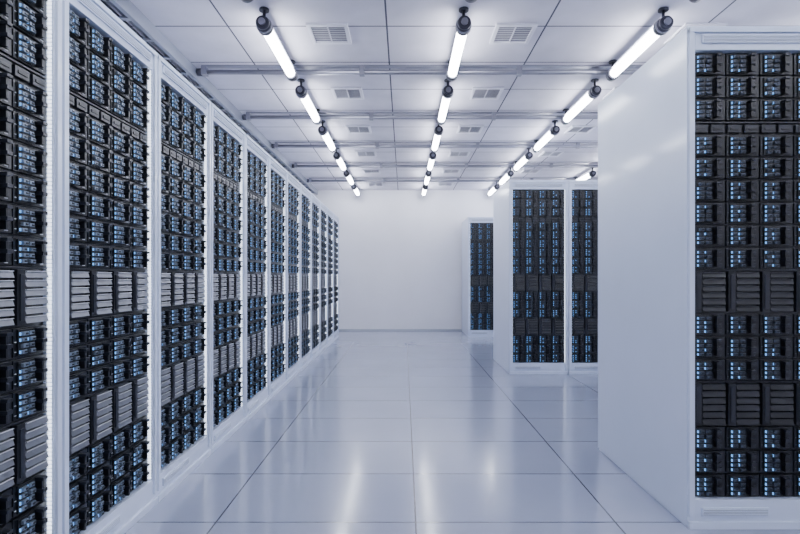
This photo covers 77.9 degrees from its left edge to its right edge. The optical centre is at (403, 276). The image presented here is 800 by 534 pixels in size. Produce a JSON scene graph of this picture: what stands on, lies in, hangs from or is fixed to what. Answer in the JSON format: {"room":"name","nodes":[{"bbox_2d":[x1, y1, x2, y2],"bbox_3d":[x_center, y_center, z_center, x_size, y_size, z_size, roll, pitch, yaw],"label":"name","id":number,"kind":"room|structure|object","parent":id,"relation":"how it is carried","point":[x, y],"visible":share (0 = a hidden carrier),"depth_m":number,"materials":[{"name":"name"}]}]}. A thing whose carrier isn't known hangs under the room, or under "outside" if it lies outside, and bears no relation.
{"room":"server room","nodes":[
{"label":"server room","id":0,"kind":"room"},
{"bbox_2d":[311,190,497,328],"bbox_3d":[0.950,-0.328,9.770,6.700,2.755,0.100,0,0,0],"label":"wall","id":1,"kind":"structure","parent":0,"point":[400,251],"depth_m":9.72,"materials":[{"name":"paint"}]},
{"bbox_2d":[339,329,461,330],"bbox_3d":[0.950,1.035,9.714,6.500,0.030,0.012,0,0,0],"label":"baseboard","id":2,"kind":"structure","parent":1,"relation":"attached to","point":[339,329],"depth_m":9.71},
{"bbox_2d":[103,0,799,189],"bbox_3d":[0.950,-1.755,2.860,6.700,0.100,13.920,0,0,0],"label":"ceiling","id":3,"kind":"structure","parent":0,"point":[206,32],"depth_m":3.90,"materials":[{"name":"metal"}]},
{"bbox_2d":[100,0,317,194],"bbox_3d":[-1.875,-1.660,2.860,0.370,0.090,13.720,0,0,0],"label":"cable tray","id":4,"kind":"object","parent":3,"relation":"attached to","point":[129,12],"visible":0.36,"depth_m":3.94,"materials":[{"name":"white metal"}]},
{"bbox_2d":[256,6,297,81],"bbox_3d":[-0.890,-1.627,3.522,0.100,0.155,0.865,0,0,0],"label":"tube light","id":5,"kind":"object","parent":3,"relation":"attached to","point":[264,25],"visible":1,"depth_m":3.35,"materials":[{"name":"white plastic"}]},
{"bbox_2d":[295,78,320,124],"bbox_3d":[-0.890,-1.627,4.652,0.100,0.155,0.865,0,0,0],"label":"tube light","id":6,"kind":"object","parent":3,"relation":"attached to","point":[300,91],"visible":1,"depth_m":4.49,"materials":[{"name":"white plastic"}]},
{"bbox_2d":[318,120,335,152],"bbox_3d":[-0.890,-1.627,5.782,0.100,0.155,0.865,0,0,0],"label":"tube light","id":7,"kind":"object","parent":3,"relation":"attached to","point":[322,130],"visible":0.98,"depth_m":5.61,"materials":[{"name":"white plastic"}]},
{"bbox_2d":[306,23,351,43],"bbox_3d":[-0.520,-1.698,3.460,0.280,0.014,0.280,0,0,0],"label":"ceiling vent","id":8,"kind":"object","parent":3,"relation":"in","point":[320,33],"depth_m":3.45,"materials":[{"name":"white metal"}]},
{"bbox_2d":[333,148,346,171],"bbox_3d":[-0.890,-1.627,6.912,0.100,0.155,0.865,0,0,0],"label":"tube light","id":9,"kind":"object","parent":3,"relation":"attached to","point":[336,155],"visible":0.97,"depth_m":6.75,"materials":[{"name":"white plastic"}]},
{"bbox_2d":[330,87,363,99],"bbox_3d":[-0.520,-1.698,4.580,0.280,0.014,0.280,0,0,0],"label":"ceiling vent","id":10,"kind":"object","parent":3,"relation":"in","point":[339,93],"depth_m":4.57,"materials":[{"name":"white metal"}]},
{"bbox_2d":[343,170,354,185],"bbox_3d":[-0.890,-1.627,8.043,0.100,0.155,0.865,0,0,0],"label":"tube light","id":11,"kind":"object","parent":3,"relation":"attached to","point":[346,174],"visible":0.79,"depth_m":7.89,"materials":[{"name":"white plastic"}]},
{"bbox_2d":[351,184,359,196],"bbox_3d":[-0.890,-1.627,9.172,0.100,0.155,0.865,0,0,0],"label":"tube light","id":12,"kind":"object","parent":3,"relation":"attached to","point":[354,187],"visible":0.85,"depth_m":9.07,"materials":[{"name":"white plastic"}]},
{"bbox_2d":[345,125,371,133],"bbox_3d":[-0.520,-1.698,5.700,0.280,0.014,0.280,0,0,0],"label":"ceiling vent","id":13,"kind":"object","parent":3,"relation":"in","point":[351,129],"depth_m":5.71,"materials":[{"name":"white metal"}]},
{"bbox_2d":[355,151,376,156],"bbox_3d":[-0.520,-1.698,6.820,0.280,0.014,0.280,0,0,0],"label":"ceiling vent","id":14,"kind":"object","parent":3,"relation":"in","point":[359,153],"depth_m":6.79,"materials":[{"name":"white metal"}]},
{"bbox_2d":[362,169,380,172],"bbox_3d":[-0.520,-1.698,7.940,0.280,0.014,0.280,0,0,0],"label":"ceiling vent","id":15,"kind":"object","parent":3,"relation":"in","point":[364,170],"depth_m":7.89,"materials":[{"name":"white metal"}]},
{"bbox_2d":[367,182,383,185],"bbox_3d":[-0.520,-1.698,9.060,0.280,0.014,0.280,0,0,0],"label":"ceiling vent","id":16,"kind":"object","parent":3,"relation":"in","point":[369,183],"depth_m":9.01,"materials":[{"name":"white metal"}]},
{"bbox_2d":[196,65,641,76],"bbox_3d":[1.265,-1.665,4.000,5.870,0.079,0.060,0,0,0],"label":"ceiling beam","id":17,"kind":"structure","parent":3,"relation":"attached to","point":[204,71],"depth_m":3.98,"materials":[{"name":"grey metal"}]},
{"bbox_2d":[242,112,597,120],"bbox_3d":[1.265,-1.665,5.130,5.870,0.079,0.060,0,0,0],"label":"ceiling beam","id":18,"kind":"structure","parent":3,"relation":"attached to","point":[247,116],"depth_m":5.11,"materials":[{"name":"grey metal"}]},
{"bbox_2d":[421,185,427,196],"bbox_3d":[0.380,-1.627,9.172,0.100,0.155,0.865,0,0,0],"label":"tube light","id":19,"kind":"object","parent":3,"relation":"attached to","point":[425,188],"visible":0.72,"depth_m":9.07,"materials":[{"name":"white plastic"}]},
{"bbox_2d":[424,171,431,185],"bbox_3d":[0.380,-1.627,8.043,0.100,0.155,0.865,0,0,0],"label":"tube light","id":20,"kind":"object","parent":3,"relation":"attached to","point":[428,174],"visible":0.84,"depth_m":7.88,"materials":[{"name":"white plastic"}]},
{"bbox_2d":[427,148,436,171],"bbox_3d":[0.380,-1.627,6.912,0.100,0.155,0.865,0,0,0],"label":"tube light","id":21,"kind":"object","parent":3,"relation":"attached to","point":[432,156],"visible":0.93,"depth_m":6.74,"materials":[{"name":"white plastic"}]},
{"bbox_2d":[271,142,597,148],"bbox_3d":[1.265,-1.665,6.260,5.870,0.079,0.060,0,0,0],"label":"ceiling beam","id":22,"kind":"structure","parent":3,"relation":"attached to","point":[277,145],"depth_m":6.24,"materials":[{"name":"white metal"}]},
{"bbox_2d":[431,120,442,152],"bbox_3d":[0.380,-1.627,5.782,0.100,0.155,0.865,0,0,0],"label":"tube light","id":23,"kind":"object","parent":3,"relation":"attached to","point":[438,130],"visible":0.94,"depth_m":5.61,"materials":[{"name":"white plastic"}]},
{"bbox_2d":[292,162,597,167],"bbox_3d":[1.265,-1.665,7.390,5.870,0.079,0.060,0,0,0],"label":"ceiling beam","id":24,"kind":"structure","parent":3,"relation":"attached to","point":[295,165],"depth_m":7.37,"materials":[{"name":"white metal"}]},
{"bbox_2d":[437,182,453,185],"bbox_3d":[0.760,-1.698,9.060,0.280,0.014,0.280,0,0,0],"label":"ceiling vent","id":25,"kind":"object","parent":3,"relation":"in","point":[439,183],"depth_m":8.98,"materials":[{"name":"white metal"}]},
{"bbox_2d":[437,79,453,124],"bbox_3d":[0.380,-1.627,4.652,0.100,0.155,0.865,0,0,0],"label":"tube light","id":26,"kind":"object","parent":3,"relation":"attached to","point":[447,92],"visible":0.94,"depth_m":4.46,"materials":[{"name":"white plastic"}]},
{"bbox_2d":[442,169,460,172],"bbox_3d":[0.760,-1.698,7.940,0.280,0.014,0.280,0,0,0],"label":"ceiling vent","id":27,"kind":"object","parent":3,"relation":"in","point":[444,170],"depth_m":7.91,"materials":[{"name":"white metal"}]},
{"bbox_2d":[307,178,597,182],"bbox_3d":[1.265,-1.665,8.520,5.870,0.079,0.060,0,0,0],"label":"ceiling beam","id":28,"kind":"structure","parent":3,"relation":"attached to","point":[309,180],"depth_m":8.51,"materials":[{"name":"white metal"}]},
{"bbox_2d":[446,6,471,81],"bbox_3d":[0.380,-1.627,3.522,0.100,0.155,0.865,0,0,0],"label":"tube light","id":29,"kind":"object","parent":3,"relation":"attached to","point":[463,24],"visible":1,"depth_m":3.32,"materials":[{"name":"white plastic"}]},
{"bbox_2d":[448,151,470,156],"bbox_3d":[0.760,-1.698,6.820,0.280,0.014,0.280,0,0,0],"label":"ceiling vent","id":30,"kind":"object","parent":3,"relation":"in","point":[452,153],"depth_m":6.79,"materials":[{"name":"white metal"}]},
{"bbox_2d":[457,125,483,133],"bbox_3d":[0.760,-1.698,5.700,0.280,0.014,0.280,0,0,0],"label":"ceiling vent","id":31,"kind":"object","parent":3,"relation":"in","point":[462,129],"depth_m":5.71,"materials":[{"name":"white metal"}]},
{"bbox_2d":[469,87,503,99],"bbox_3d":[0.760,-1.698,4.580,0.280,0.014,0.280,0,0,0],"label":"ceiling vent","id":32,"kind":"object","parent":3,"relation":"in","point":[477,93],"depth_m":4.57,"materials":[{"name":"white metal"}]},
{"bbox_2d":[487,182,499,196],"bbox_3d":[1.650,-1.627,9.172,0.100,0.155,0.865,0,0,0],"label":"tube light","id":33,"kind":"object","parent":3,"relation":"attached to","point":[496,187],"visible":0.88,"depth_m":9.07,"materials":[{"name":"white plastic"}]},
{"bbox_2d":[498,168,513,185],"bbox_3d":[1.650,-1.627,8.043,0.100,0.155,0.865,0,0,0],"label":"tube light","id":34,"kind":"object","parent":3,"relation":"attached to","point":[510,173],"visible":0.96,"depth_m":7.93,"materials":[{"name":"white plastic"}]},
{"bbox_2d":[489,23,537,43],"bbox_3d":[0.760,-1.698,3.460,0.280,0.014,0.280,0,0,0],"label":"ceiling vent","id":35,"kind":"object","parent":3,"relation":"in","point":[503,33],"depth_m":3.45,"materials":[{"name":"white metal"}]},
{"bbox_2d":[512,148,532,171],"bbox_3d":[1.650,-1.627,6.912,0.100,0.155,0.865,0,0,0],"label":"tube light","id":36,"kind":"object","parent":3,"relation":"attached to","point":[528,156],"visible":0.97,"depth_m":6.77,"materials":[{"name":"white plastic"}]},
{"bbox_2d":[520,169,541,172],"bbox_3d":[2.030,-1.698,7.940,0.280,0.014,0.280,0,0,0],"label":"ceiling vent","id":37,"kind":"object","parent":3,"relation":"in","point":[524,170],"depth_m":7.89,"materials":[{"name":"white metal"}]},
{"bbox_2d":[532,120,559,152],"bbox_3d":[1.650,-1.627,5.782,0.100,0.155,0.865,0,0,0],"label":"tube light","id":38,"kind":"object","parent":3,"relation":"attached to","point":[554,130],"visible":1,"depth_m":5.66,"materials":[{"name":"white plastic"}]},
{"bbox_2d":[538,151,564,156],"bbox_3d":[2.030,-1.698,6.820,0.280,0.014,0.280,0,0,0],"label":"ceiling vent","id":39,"kind":"object","parent":3,"relation":"in","point":[545,153],"depth_m":6.80,"materials":[{"name":"white metal"}]},
{"bbox_2d":[564,125,596,133],"bbox_3d":[2.030,-1.698,5.700,0.280,0.014,0.280,0,0,0],"label":"ceiling vent","id":40,"kind":"object","parent":3,"relation":"in","point":[574,129],"depth_m":5.71,"materials":[{"name":"white metal"}]},
{"bbox_2d":[561,78,601,124],"bbox_3d":[1.650,-1.627,4.652,0.100,0.155,0.865,0,0,0],"label":"tube light","id":41,"kind":"object","parent":3,"relation":"attached to","point":[594,92],"visible":1,"depth_m":4.52,"materials":[{"name":"white plastic"}]},
{"bbox_2d":[573,168,595,179],"bbox_3d":[2.920,-1.627,8.043,0.100,0.155,0.865,0,0,0],"label":"tube light","id":42,"kind":"object","parent":3,"relation":"attached to","point":[592,173],"visible":0.63,"depth_m":7.80,"materials":[{"name":"white plastic"}]},
{"bbox_2d":[606,6,673,81],"bbox_3d":[1.650,-1.627,3.522,0.100,0.155,0.865,0,0,0],"label":"tube light","id":43,"kind":"object","parent":3,"relation":"attached to","point":[663,24],"visible":1,"depth_m":3.38,"materials":[{"name":"white plastic"}]},
{"bbox_2d":[125,331,799,533],"bbox_3d":[0.950,1.100,2.860,6.700,0.100,13.920,0,0,0],"label":"floor","id":44,"kind":"structure","parent":0,"point":[382,432],"depth_m":2.82,"materials":[{"name":"tile"}]},
{"bbox_2d":[0,0,61,533],"bbox_3d":[-1.624,0.000,1.345,0.962,2.100,0.640,0,0,0],"label":"rack","id":45,"kind":"object","parent":44,"relation":"on","point":[30,30],"visible":1,"depth_m":1.55,"materials":[{"name":"white metal"}]},
{"bbox_2d":[62,0,157,533],"bbox_3d":[-1.624,0.000,1.985,0.962,2.100,0.640,0,0,0],"label":"rack","id":46,"kind":"object","parent":44,"relation":"on","point":[109,72],"visible":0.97,"depth_m":1.93,"materials":[{"name":"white metal"}]},
{"bbox_2d":[156,54,211,501],"bbox_3d":[-1.624,0.000,2.625,0.962,2.100,0.640,0,0,0],"label":"rack","id":47,"kind":"object","parent":44,"relation":"on","point":[183,112],"visible":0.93,"depth_m":2.63,"materials":[{"name":"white metal"}]},
{"bbox_2d":[210,102,245,452],"bbox_3d":[-1.624,0.000,3.265,0.962,2.100,0.640,0,0,0],"label":"rack","id":48,"kind":"object","parent":44,"relation":"on","point":[228,141],"visible":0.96,"depth_m":3.28,"materials":[{"name":"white metal"}]},
{"bbox_2d":[244,134,269,421],"bbox_3d":[-1.624,0.000,3.905,0.962,2.100,0.640,0,0,0],"label":"rack","id":49,"kind":"object","parent":44,"relation":"on","point":[257,158],"visible":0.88,"depth_m":3.93,"materials":[{"name":"white metal"}]},
{"bbox_2d":[269,156,287,399],"bbox_3d":[-1.624,0.000,4.545,0.962,2.100,0.640,0,0,0],"label":"rack","id":50,"kind":"object","parent":44,"relation":"on","point":[278,174],"visible":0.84,"depth_m":4.59,"materials":[{"name":"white metal"}]},
{"bbox_2d":[286,172,300,382],"bbox_3d":[-1.624,0.000,5.185,0.962,2.100,0.640,0,0,0],"label":"rack","id":51,"kind":"object","parent":44,"relation":"on","point":[293,185],"visible":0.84,"depth_m":5.23,"materials":[{"name":"white metal"}]},
{"bbox_2d":[300,184,311,370],"bbox_3d":[-1.624,0.000,5.825,0.962,2.100,0.640,0,0,0],"label":"rack","id":52,"kind":"object","parent":44,"relation":"on","point":[306,195],"visible":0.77,"depth_m":5.91,"materials":[{"name":"white metal"}]},
{"bbox_2d":[311,194,320,360],"bbox_3d":[-1.624,0.000,6.465,0.962,2.100,0.640,0,0,0],"label":"rack","id":53,"kind":"object","parent":44,"relation":"on","point":[316,351],"visible":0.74,"depth_m":6.55,"materials":[{"name":"white metal"}]},
{"bbox_2d":[320,202,327,352],"bbox_3d":[-1.624,0.000,7.105,0.962,2.100,0.640,0,0,0],"label":"rack","id":54,"kind":"object","parent":44,"relation":"on","point":[323,209],"visible":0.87,"depth_m":7.20,"materials":[{"name":"white metal"}]},
{"bbox_2d":[327,207,333,345],"bbox_3d":[-1.624,0.000,7.745,0.962,2.100,0.640,0,0,0],"label":"rack","id":55,"kind":"object","parent":44,"relation":"on","point":[330,213],"visible":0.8,"depth_m":7.88,"materials":[{"name":"white metal"}]},
{"bbox_2d":[333,214,338,340],"bbox_3d":[-1.624,0.000,8.385,0.962,2.100,0.640,0,0,0],"label":"rack","id":56,"kind":"object","parent":44,"relation":"on","point":[336,219],"visible":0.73,"depth_m":8.48,"materials":[{"name":"white metal"}]},
{"bbox_2d":[462,217,492,336],"bbox_3d":[1.440,0.000,9.129,0.640,2.100,0.962,0,0,0],"label":"rack","id":57,"kind":"object","parent":44,"relation":"on","point":[477,232],"visible":0.7,"depth_m":8.68,"materials":[{"name":"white metal"}]},
{"bbox_2d":[493,180,567,373],"bbox_3d":[1.460,0.000,5.829,0.640,2.100,0.962,0,0,0],"label":"rack","id":58,"kind":"object","parent":44,"relation":"on","point":[530,217],"visible":1,"depth_m":5.38,"materials":[{"name":"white metal"}]},
{"bbox_2d":[568,180,597,373],"bbox_3d":[2.102,0.000,5.829,0.640,2.100,0.962,0,0,0],"label":"rack","id":59,"kind":"object","parent":44,"relation":"on","point":[582,194],"visible":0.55,"depth_m":5.38,"materials":[{"name":"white metal"}]},
{"bbox_2d":[598,26,799,528],"bbox_3d":[1.503,0.000,2.539,0.640,2.100,0.962,0,0,0],"label":"rack","id":60,"kind":"object","parent":44,"relation":"on","point":[699,147],"visible":1,"depth_m":2.09,"materials":[{"name":"white metal"}]},
{"bbox_2d":[602,87,617,99],"bbox_3d":[2.030,-1.698,4.580,0.280,0.014,0.280,0,0,0],"label":"ceiling vent","id":61,"kind":"object","parent":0,"point":[614,88],"depth_m":4.57,"materials":[{"name":"white metal"}]},
{"bbox_2d":[664,23,727,43],"bbox_3d":[2.030,-1.698,3.460,0.280,0.014,0.280,0,0,0],"label":"ceiling vent","id":62,"kind":"object","parent":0,"point":[679,30],"depth_m":3.33,"materials":[{"name":"white metal"}]}
]}

